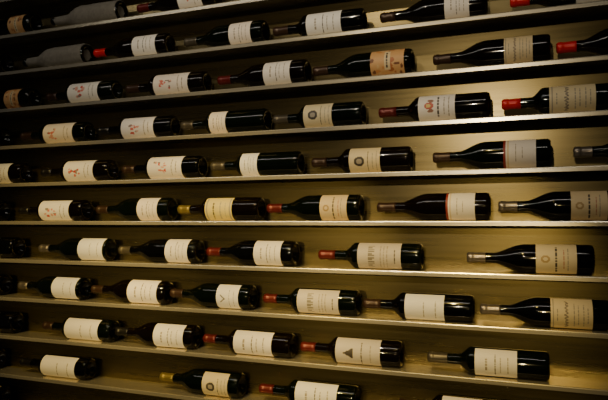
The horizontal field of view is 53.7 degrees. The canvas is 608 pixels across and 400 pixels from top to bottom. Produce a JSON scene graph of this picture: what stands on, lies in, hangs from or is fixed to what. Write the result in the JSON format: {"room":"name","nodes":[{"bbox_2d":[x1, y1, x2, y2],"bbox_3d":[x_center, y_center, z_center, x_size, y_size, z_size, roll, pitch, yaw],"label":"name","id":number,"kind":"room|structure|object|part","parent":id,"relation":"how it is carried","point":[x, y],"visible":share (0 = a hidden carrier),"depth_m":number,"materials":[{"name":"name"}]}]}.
{"room":"wine cellar","nodes":[
{"label":"wine cellar","id":0,"kind":"room"},
{"bbox_2d":[0,0,607,399],"bbox_3d":[-0.417,0.073,2.104,4.500,3.000,0.050,-1,-2,21],"label":"wall","id":1,"kind":"structure","parent":0,"point":[445,247],"depth_m":1.90,"materials":[{"name":"paint"}]},
{"bbox_2d":[0,365,287,399],"bbox_3d":[-0.444,0.641,2.014,4.500,0.013,0.100,-1,-2,21],"label":"shelf","id":2,"kind":"object","parent":1,"relation":"attached to","point":[97,382],"visible":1,"depth_m":2.06,"materials":[{"name":"wood"}]},
{"bbox_2d":[0,348,6,367],"bbox_3d":[-1.309,0.606,2.343,0.319,0.078,0.079,-1,-2,20],"label":"wine bottle","id":3,"kind":"object","parent":2,"relation":"on","point":[3,354],"visible":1,"depth_m":2.31,"materials":[{"name":"brown glass"}]},
{"bbox_2d":[19,354,96,379],"bbox_3d":[-0.906,0.603,2.187,0.319,0.076,0.076,-1,-2,20],"label":"wine bottle","id":4,"kind":"object","parent":2,"relation":"on","point":[75,367],"visible":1,"depth_m":2.14,"materials":[{"name":"black glass"}]},
{"bbox_2d":[159,368,246,397],"bbox_3d":[-0.339,0.593,1.967,0.305,0.078,0.079,-1,-2,21],"label":"wine bottle","id":5,"kind":"object","parent":2,"relation":"on","point":[198,380],"visible":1,"depth_m":1.92,"materials":[{"name":"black glass"}]},
{"bbox_2d":[259,379,360,399],"bbox_3d":[0.011,0.590,1.832,0.319,0.076,0.076,-1,-2,21],"label":"wine bottle","id":6,"kind":"object","parent":2,"relation":"on","point":[298,389],"visible":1,"depth_m":1.80,"materials":[{"name":"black glass"}]},
{"bbox_2d":[399,394,494,399],"bbox_3d":[0.419,0.584,1.673,0.314,0.076,0.076,-1,-2,21],"label":"wine bottle","id":7,"kind":"object","parent":2,"relation":"on","point":[439,396],"visible":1,"depth_m":1.67,"materials":[{"name":"brown glass"}]},
{"bbox_3d":[0.420,0.584,1.673,0.313,0.076,0.076,-1,-2,21],"label":"bottle glass","id":8,"kind":"part","parent":7,"relation":"part of","materials":[{"name":"black glass"}]},
{"bbox_2d":[0,0,324,45],"bbox_3d":[-0.444,-0.627,2.058,4.500,0.013,0.100,-1,-2,21],"label":"shelf","id":9,"kind":"object","parent":1,"relation":"attached to","point":[237,6],"visible":1,"depth_m":2.09,"materials":[{"name":"wood"}]},
{"bbox_2d":[0,14,42,35],"bbox_3d":[-1.161,-0.664,2.330,0.319,0.078,0.079,-1,-2,22],"label":"wine bottle","id":10,"kind":"object","parent":9,"relation":"on","point":[27,22],"visible":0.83,"depth_m":2.27,"materials":[{"name":"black glass"}]},
{"bbox_2d":[51,0,128,28],"bbox_3d":[-0.791,-0.668,2.187,0.318,0.083,0.083,-1,-2,21],"label":"wine bottle","id":11,"kind":"object","parent":9,"relation":"on","point":[114,9],"visible":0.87,"depth_m":2.14,"materials":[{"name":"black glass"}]},
{"bbox_2d":[137,0,222,12],"bbox_3d":[-0.434,-0.674,2.048,0.319,0.078,0.079,-1,-2,22],"label":"wine bottle","id":12,"kind":"object","parent":9,"relation":"on","point":[160,5],"visible":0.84,"depth_m":2.02,"materials":[{"name":"brown glass"}]},
{"bbox_2d":[0,0,607,80],"bbox_3d":[-0.444,-0.486,2.054,4.500,0.013,0.100,-1,-2,21],"label":"shelf","id":13,"kind":"object","parent":1,"relation":"attached to","point":[595,7],"visible":1,"depth_m":1.83,"materials":[{"name":"wood"}]},
{"bbox_2d":[0,54,14,71],"bbox_3d":[-1.292,-0.521,2.376,0.319,0.079,0.079,-1,-2,22],"label":"wine bottle","id":14,"kind":"object","parent":13,"relation":"on","point":[6,62],"visible":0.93,"depth_m":2.33,"materials":[{"name":"black glass"}]},
{"bbox_2d":[23,43,94,66],"bbox_3d":[-0.922,-0.526,2.233,0.309,0.082,0.082,-1,-2,22],"label":"wine bottle","id":15,"kind":"object","parent":13,"relation":"on","point":[78,53],"visible":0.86,"depth_m":2.18,"materials":[{"name":"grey glass"}]},
{"bbox_2d":[93,33,175,57],"bbox_3d":[-0.605,-0.530,2.110,0.317,0.078,0.079,-1,-2,21],"label":"wine bottle","id":16,"kind":"object","parent":13,"relation":"on","point":[165,42],"visible":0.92,"depth_m":2.06,"materials":[{"name":"brown glass"}]},
{"bbox_2d":[183,20,269,46],"bbox_3d":[-0.262,-0.535,1.977,0.304,0.078,0.079,-1,-2,22],"label":"wine bottle","id":17,"kind":"object","parent":13,"relation":"on","point":[259,30],"visible":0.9,"depth_m":1.93,"materials":[{"name":"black glass"}]},
{"bbox_2d":[273,8,366,35],"bbox_3d":[0.043,-0.538,1.858,0.299,0.076,0.076,-1,-2,21],"label":"wine bottle","id":18,"kind":"object","parent":13,"relation":"on","point":[350,19],"visible":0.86,"depth_m":1.82,"materials":[{"name":"black glass"}]},
{"bbox_2d":[380,0,487,22],"bbox_3d":[0.370,-0.544,1.732,0.304,0.078,0.079,-1,-2,21],"label":"wine bottle","id":19,"kind":"object","parent":13,"relation":"on","point":[423,10],"visible":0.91,"depth_m":1.69,"materials":[{"name":"brown glass"}]},
{"bbox_2d":[510,0,601,7],"bbox_3d":[0.701,-0.548,1.604,0.284,0.078,0.079,-1,-2,22],"label":"wine bottle","id":20,"kind":"object","parent":13,"relation":"on","point":[513,3],"visible":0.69,"depth_m":1.61,"materials":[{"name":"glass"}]},
{"bbox_3d":[0.701,-0.548,1.604,0.283,0.078,0.078,-1,-2,22],"label":"bottle glass","id":21,"kind":"part","parent":20,"relation":"part of","materials":[{"name":"black glass"}]},
{"bbox_2d":[0,330,607,395],"bbox_3d":[-0.444,0.500,2.019,4.500,0.013,0.100,-1,-2,21],"label":"shelf","id":22,"kind":"object","parent":1,"relation":"attached to","point":[567,384],"visible":0.75,"depth_m":1.77,"materials":[{"name":"wood"}]},
{"bbox_2d":[0,311,24,332],"bbox_3d":[-1.230,0.464,2.317,0.319,0.078,0.079,-1,-2,20],"label":"wine bottle","id":23,"kind":"object","parent":22,"relation":"on","point":[10,322],"visible":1,"depth_m":2.25,"materials":[{"name":"black glass"}]},
{"bbox_2d":[42,317,120,341],"bbox_3d":[-0.809,0.460,2.154,0.319,0.076,0.076,-1,-2,21],"label":"wine bottle","id":24,"kind":"object","parent":22,"relation":"on","point":[93,329],"visible":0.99,"depth_m":2.11,"materials":[{"name":"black glass"}]},
{"bbox_2d":[115,322,201,348],"bbox_3d":[-0.503,0.455,2.036,0.318,0.078,0.079,-1,-2,20],"label":"wine bottle","id":25,"kind":"object","parent":22,"relation":"on","point":[189,336],"visible":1,"depth_m":1.99,"materials":[{"name":"brown glass"}]},
{"bbox_2d":[203,329,296,357],"bbox_3d":[-0.180,0.452,1.911,0.317,0.076,0.076,-1,-2,22],"label":"wine bottle","id":26,"kind":"object","parent":22,"relation":"on","point":[241,341],"visible":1,"depth_m":1.87,"materials":[{"name":"brown glass"}]},
{"bbox_2d":[300,336,403,366],"bbox_3d":[0.137,0.447,1.788,0.311,0.076,0.076,-1,-2,21],"label":"wine bottle","id":27,"kind":"object","parent":22,"relation":"on","point":[353,350],"visible":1,"depth_m":1.75,"materials":[{"name":"brown glass"}]},
{"bbox_2d":[427,346,549,379],"bbox_3d":[0.501,0.442,1.647,0.319,0.076,0.076,-1,-2,21],"label":"wine bottle","id":28,"kind":"object","parent":22,"relation":"on","point":[488,361],"visible":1,"depth_m":1.60,"materials":[{"name":"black glass"}]},
{"bbox_2d":[0,55,607,115],"bbox_3d":[-0.444,-0.345,2.049,4.500,0.013,0.100,-1,-2,21],"label":"shelf","id":29,"kind":"object","parent":1,"relation":"attached to","point":[600,59],"visible":1,"depth_m":1.83,"materials":[{"name":"wood"}]},
{"bbox_2d":[0,88,41,108],"bbox_3d":[-1.163,-0.382,2.321,0.319,0.078,0.079,-1,-2,21],"label":"wine bottle","id":30,"kind":"object","parent":29,"relation":"on","point":[27,97],"visible":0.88,"depth_m":2.26,"materials":[{"name":"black glass"}]},
{"bbox_2d":[46,80,123,102],"bbox_3d":[-0.809,-0.386,2.184,0.319,0.076,0.076,-1,-2,21],"label":"wine bottle","id":31,"kind":"object","parent":29,"relation":"on","point":[111,89],"visible":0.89,"depth_m":2.14,"materials":[{"name":"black glass"}]},
{"bbox_2d":[125,71,211,95],"bbox_3d":[-0.471,-0.390,2.053,0.319,0.076,0.076,-1,-2,20],"label":"wine bottle","id":32,"kind":"object","parent":29,"relation":"on","point":[201,80],"visible":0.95,"depth_m":2.01,"materials":[{"name":"brown glass"}]},
{"bbox_2d":[217,59,311,86],"bbox_3d":[-0.134,-0.396,1.922,0.319,0.079,0.079,-1,-2,22],"label":"wine bottle","id":33,"kind":"object","parent":29,"relation":"on","point":[292,71],"visible":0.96,"depth_m":1.88,"materials":[{"name":"brown glass"}]},
{"bbox_2d":[313,48,414,77],"bbox_3d":[0.174,-0.400,1.803,0.309,0.078,0.079,-1,-2,22],"label":"wine bottle","id":34,"kind":"object","parent":29,"relation":"on","point":[396,61],"visible":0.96,"depth_m":1.76,"materials":[{"name":"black glass"}]},
{"bbox_2d":[433,34,550,66],"bbox_3d":[0.517,-0.405,1.670,0.311,0.078,0.079,-1,-2,22],"label":"wine bottle","id":35,"kind":"object","parent":29,"relation":"on","point":[530,48],"visible":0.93,"depth_m":1.62,"materials":[{"name":"brown glass"}]},
{"bbox_2d":[556,28,607,55],"bbox_3d":[0.809,-0.409,1.557,0.284,0.078,0.079,-1,-2,21],"label":"wine bottle","id":36,"kind":"object","parent":29,"relation":"on","point":[597,44],"visible":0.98,"depth_m":1.57,"materials":[{"name":"brown glass"}]},
{"bbox_3d":[0.809,-0.409,1.557,0.283,0.078,0.078,-1,-2,21],"label":"bottle glass","id":37,"kind":"part","parent":36,"relation":"part of","materials":[{"name":"black glass"}]},
{"bbox_2d":[0,293,607,338],"bbox_3d":[-0.444,0.359,2.024,4.500,0.013,0.100,-1,-2,21],"label":"shelf","id":38,"kind":"object","parent":1,"relation":"attached to","point":[480,325],"visible":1,"depth_m":1.79,"materials":[{"name":"wood"}]},
{"bbox_2d":[0,274,12,294],"bbox_3d":[-1.286,0.324,2.344,0.319,0.078,0.079,-1,-2,21],"label":"wine bottle","id":39,"kind":"object","parent":38,"relation":"on","point":[6,282],"visible":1,"depth_m":2.30,"materials":[{"name":"brown glass"}]},
{"bbox_2d":[18,276,91,299],"bbox_3d":[-0.926,0.319,2.205,0.314,0.078,0.079,-1,-2,22],"label":"wine bottle","id":40,"kind":"object","parent":38,"relation":"on","point":[79,288],"visible":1,"depth_m":2.16,"materials":[{"name":"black glass"}]},
{"bbox_2d":[91,279,174,303],"bbox_3d":[-0.603,0.315,2.079,0.319,0.079,0.079,-1,-2,21],"label":"wine bottle","id":41,"kind":"object","parent":38,"relation":"on","point":[128,290],"visible":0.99,"depth_m":2.03,"materials":[{"name":"brown glass"}]},
{"bbox_2d":[170,283,257,309],"bbox_3d":[-0.304,0.311,1.964,0.309,0.079,0.079,-1,-2,22],"label":"wine bottle","id":42,"kind":"object","parent":38,"relation":"on","point":[218,295],"visible":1,"depth_m":1.92,"materials":[{"name":"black glass"}]},
{"bbox_2d":[263,288,361,315],"bbox_3d":[0.019,0.308,1.838,0.308,0.076,0.076,-1,-2,21],"label":"wine bottle","id":43,"kind":"object","parent":38,"relation":"on","point":[302,300],"visible":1,"depth_m":1.80,"materials":[{"name":"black glass"}]},
{"bbox_2d":[363,292,474,322],"bbox_3d":[0.324,0.304,1.720,0.315,0.076,0.076,-1,-2,21],"label":"wine bottle","id":44,"kind":"object","parent":38,"relation":"on","point":[408,305],"visible":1,"depth_m":1.68,"materials":[{"name":"black glass"}]},
{"bbox_2d":[480,297,607,329],"bbox_3d":[0.636,0.298,1.599,0.319,0.078,0.079,-1,-2,20],"label":"wine bottle","id":45,"kind":"object","parent":38,"relation":"on","point":[571,313],"visible":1,"depth_m":1.56,"materials":[{"name":"black glass"}]},
{"bbox_2d":[0,257,607,281],"bbox_3d":[-0.444,0.218,2.029,4.500,0.013,0.100,-1,-2,21],"label":"shelf","id":46,"kind":"object","parent":1,"relation":"attached to","point":[133,263],"visible":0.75,"depth_m":1.78,"materials":[{"name":"wood"}]},
{"bbox_2d":[0,237,25,257],"bbox_3d":[-1.225,0.182,2.325,0.319,0.078,0.079,-1,-2,22],"label":"wine bottle","id":47,"kind":"object","parent":46,"relation":"on","point":[10,247],"visible":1,"depth_m":2.26,"materials":[{"name":"black glass"}]},
{"bbox_2d":[38,238,117,260],"bbox_3d":[-0.829,0.177,2.172,0.319,0.078,0.079,-1,-2,21],"label":"wine bottle","id":48,"kind":"object","parent":46,"relation":"on","point":[102,249],"visible":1,"depth_m":2.13,"materials":[{"name":"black glass"}]},
{"bbox_2d":[118,239,204,262],"bbox_3d":[-0.493,0.172,2.042,0.319,0.079,0.079,-1,-2,21],"label":"wine bottle","id":49,"kind":"object","parent":46,"relation":"on","point":[156,250],"visible":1,"depth_m":2.00,"materials":[{"name":"black glass"}]},
{"bbox_2d":[206,240,299,265],"bbox_3d":[-0.171,0.168,1.917,0.316,0.078,0.079,-1,-2,22],"label":"wine bottle","id":50,"kind":"object","parent":46,"relation":"on","point":[248,252],"visible":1,"depth_m":1.87,"materials":[{"name":"black glass"}]},
{"bbox_2d":[318,243,423,269],"bbox_3d":[0.194,0.165,1.776,0.313,0.076,0.076,-1,-2,20],"label":"wine bottle","id":51,"kind":"object","parent":46,"relation":"on","point":[408,256],"visible":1,"depth_m":1.73,"materials":[{"name":"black glass"}]},
{"bbox_2d":[467,244,594,274],"bbox_3d":[0.604,0.158,1.617,0.319,0.078,0.079,-1,-2,20],"label":"wine bottle","id":52,"kind":"object","parent":46,"relation":"on","point":[522,258],"visible":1,"depth_m":1.57,"materials":[{"name":"black glass"}]},
{"bbox_2d":[0,110,607,150],"bbox_3d":[-0.444,-0.204,2.044,4.500,0.013,0.100,-1,-2,21],"label":"shelf","id":53,"kind":"object","parent":1,"relation":"attached to","point":[597,113],"visible":1,"depth_m":1.81,"materials":[{"name":"wood"}]},
{"bbox_2d":[0,127,11,145],"bbox_3d":[-1.302,-0.239,2.370,0.319,0.078,0.079,-1,-2,22],"label":"wine bottle","id":54,"kind":"object","parent":53,"relation":"on","point":[5,135],"visible":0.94,"depth_m":2.32,"materials":[{"name":"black glass"}]},
{"bbox_2d":[20,122,95,143],"bbox_3d":[-0.922,-0.243,2.223,0.319,0.076,0.076,-1,-2,21],"label":"wine bottle","id":55,"kind":"object","parent":53,"relation":"on","point":[77,131],"visible":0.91,"depth_m":2.18,"materials":[{"name":"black glass"}]},
{"bbox_2d":[97,116,180,138],"bbox_3d":[-0.585,-0.247,2.092,0.319,0.076,0.076,-1,-2,20],"label":"wine bottle","id":56,"kind":"object","parent":53,"relation":"on","point":[159,126],"visible":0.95,"depth_m":2.05,"materials":[{"name":"black glass"}]},
{"bbox_2d":[181,108,271,133],"bbox_3d":[-0.262,-0.252,1.967,0.319,0.076,0.076,-1,-2,22],"label":"wine bottle","id":57,"kind":"object","parent":53,"relation":"on","point":[252,119],"visible":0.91,"depth_m":1.92,"materials":[{"name":"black glass"}]},
{"bbox_2d":[273,101,366,127],"bbox_3d":[0.042,-0.256,1.849,0.296,0.076,0.076,-1,-2,22],"label":"wine bottle","id":58,"kind":"object","parent":53,"relation":"on","point":[345,113],"visible":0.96,"depth_m":1.81,"materials":[{"name":"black glass"}]},
{"bbox_2d":[378,92,490,120],"bbox_3d":[0.370,-0.261,1.722,0.315,0.076,0.076,-1,-2,22],"label":"wine bottle","id":59,"kind":"object","parent":53,"relation":"on","point":[478,104],"visible":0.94,"depth_m":1.68,"materials":[{"name":"brown glass"}]},
{"bbox_2d":[502,83,607,113],"bbox_3d":[0.678,-0.265,1.603,0.284,0.076,0.076,-1,-2,21],"label":"wine bottle","id":60,"kind":"object","parent":53,"relation":"on","point":[585,97],"visible":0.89,"depth_m":1.57,"materials":[{"name":"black glass"}]},
{"bbox_2d":[0,221,607,225],"bbox_3d":[-0.444,0.077,2.034,4.500,0.013,0.100,-1,-2,21],"label":"shelf","id":61,"kind":"object","parent":1,"relation":"attached to","point":[387,223],"visible":1,"depth_m":1.77,"materials":[{"name":"wood"}]},
{"bbox_2d":[0,200,10,220],"bbox_3d":[-1.302,0.043,2.360,0.319,0.078,0.079,-1,-2,20],"label":"wine bottle","id":62,"kind":"object","parent":61,"relation":"on","point":[5,208],"visible":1,"depth_m":2.32,"materials":[{"name":"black glass"}]},
{"bbox_2d":[18,200,93,220],"bbox_3d":[-0.926,0.039,2.215,0.319,0.076,0.076,-1,-2,22],"label":"wine bottle","id":63,"kind":"object","parent":61,"relation":"on","point":[46,210],"visible":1,"depth_m":2.17,"materials":[{"name":"brown glass"}]},
{"bbox_2d":[96,198,177,220],"bbox_3d":[-0.589,0.033,2.084,0.315,0.078,0.079,-1,-2,21],"label":"wine bottle","id":64,"kind":"object","parent":61,"relation":"on","point":[132,209],"visible":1,"depth_m":2.04,"materials":[{"name":"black glass"}]},
{"bbox_2d":[177,197,265,220],"bbox_3d":[-0.277,0.030,1.963,0.310,0.076,0.076,-1,-2,22],"label":"wine bottle","id":65,"kind":"object","parent":61,"relation":"on","point":[231,208],"visible":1,"depth_m":1.92,"materials":[{"name":"brown glass"}]},
{"bbox_2d":[267,194,364,220],"bbox_3d":[0.029,0.025,1.844,0.310,0.078,0.079,-1,-2,22],"label":"wine bottle","id":66,"kind":"object","parent":61,"relation":"on","point":[311,207],"visible":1,"depth_m":1.80,"materials":[{"name":"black glass"}]},
{"bbox_2d":[377,192,490,220],"bbox_3d":[0.366,0.020,1.714,0.318,0.078,0.079,-1,-2,22],"label":"wine bottle","id":67,"kind":"object","parent":61,"relation":"on","point":[429,206],"visible":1,"depth_m":1.67,"materials":[{"name":"brown glass"}]},
{"bbox_2d":[498,190,607,220],"bbox_3d":[0.680,0.016,1.592,0.312,0.078,0.079,-1,-2,21],"label":"wine bottle","id":68,"kind":"object","parent":61,"relation":"on","point":[555,205],"visible":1,"depth_m":1.56,"materials":[{"name":"black glass"}]},
{"bbox_2d":[0,165,607,186],"bbox_3d":[-0.444,-0.063,2.039,4.500,0.013,0.100,-1,-2,21],"label":"shelf","id":69,"kind":"object","parent":1,"relation":"attached to","point":[599,167],"visible":1,"depth_m":1.78,"materials":[{"name":"wood"}]},
{"bbox_2d":[0,163,32,182],"bbox_3d":[-1.200,-0.100,2.326,0.319,0.078,0.079,-1,-2,20],"label":"wine bottle","id":70,"kind":"object","parent":69,"relation":"on","point":[11,172],"visible":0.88,"depth_m":2.26,"materials":[{"name":"brown glass"}]},
{"bbox_2d":[41,160,118,181],"bbox_3d":[-0.824,-0.103,2.180,0.319,0.076,0.076,-1,-2,21],"label":"wine bottle","id":71,"kind":"object","parent":69,"relation":"on","point":[92,170],"visible":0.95,"depth_m":2.13,"materials":[{"name":"brown glass"}]},
{"bbox_2d":[122,156,207,178],"bbox_3d":[-0.484,-0.108,2.048,0.319,0.076,0.076,-1,-2,21],"label":"wine bottle","id":72,"kind":"object","parent":69,"relation":"on","point":[178,166],"visible":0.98,"depth_m":2.00,"materials":[{"name":"black glass"}]},
{"bbox_2d":[210,151,304,175],"bbox_3d":[-0.156,-0.112,1.921,0.319,0.076,0.076,-1,-2,22],"label":"wine bottle","id":73,"kind":"object","parent":69,"relation":"on","point":[290,162],"visible":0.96,"depth_m":1.88,"materials":[{"name":"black glass"}]},
{"bbox_2d":[311,146,413,172],"bbox_3d":[0.170,-0.117,1.795,0.307,0.076,0.076,-1,-2,21],"label":"wine bottle","id":74,"kind":"object","parent":69,"relation":"on","point":[401,158],"visible":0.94,"depth_m":1.75,"materials":[{"name":"brown glass"}]},
{"bbox_2d":[433,139,550,168],"bbox_3d":[0.515,-0.123,1.661,0.312,0.078,0.079,-1,-2,22],"label":"wine bottle","id":75,"kind":"object","parent":69,"relation":"on","point":[529,153],"visible":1,"depth_m":1.62,"materials":[{"name":"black glass"}]},
{"bbox_2d":[573,144,607,158],"bbox_3d":[0.844,-0.127,1.533,0.284,0.078,0.079,-1,-2,20],"label":"wine bottle","id":76,"kind":"object","parent":69,"relation":"on","point":[589,151],"visible":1,"depth_m":1.56,"materials":[{"name":"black glass"}]},
{"bbox_3d":[0.845,-0.127,1.533,0.283,0.078,0.078,-1,-2,21],"label":"bottle glass","id":77,"kind":"part","parent":76,"relation":"part of","materials":[{"name":"black glass"}]},
{"bbox_3d":[-0.444,0.782,2.009,4.500,0.013,0.100,-1,-2,21],"label":"shelf","id":78,"kind":"object","parent":1,"relation":"attached to","visible":0},
{"bbox_2d":[0,385,11,399],"bbox_3d":[-1.284,0.747,2.329,0.319,0.079,0.079,-1,-2,20],"label":"wine bottle","id":79,"kind":"object","parent":78,"relation":"on","point":[5,391],"visible":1,"depth_m":2.29,"materials":[{"name":"brown glass"}]}
]}

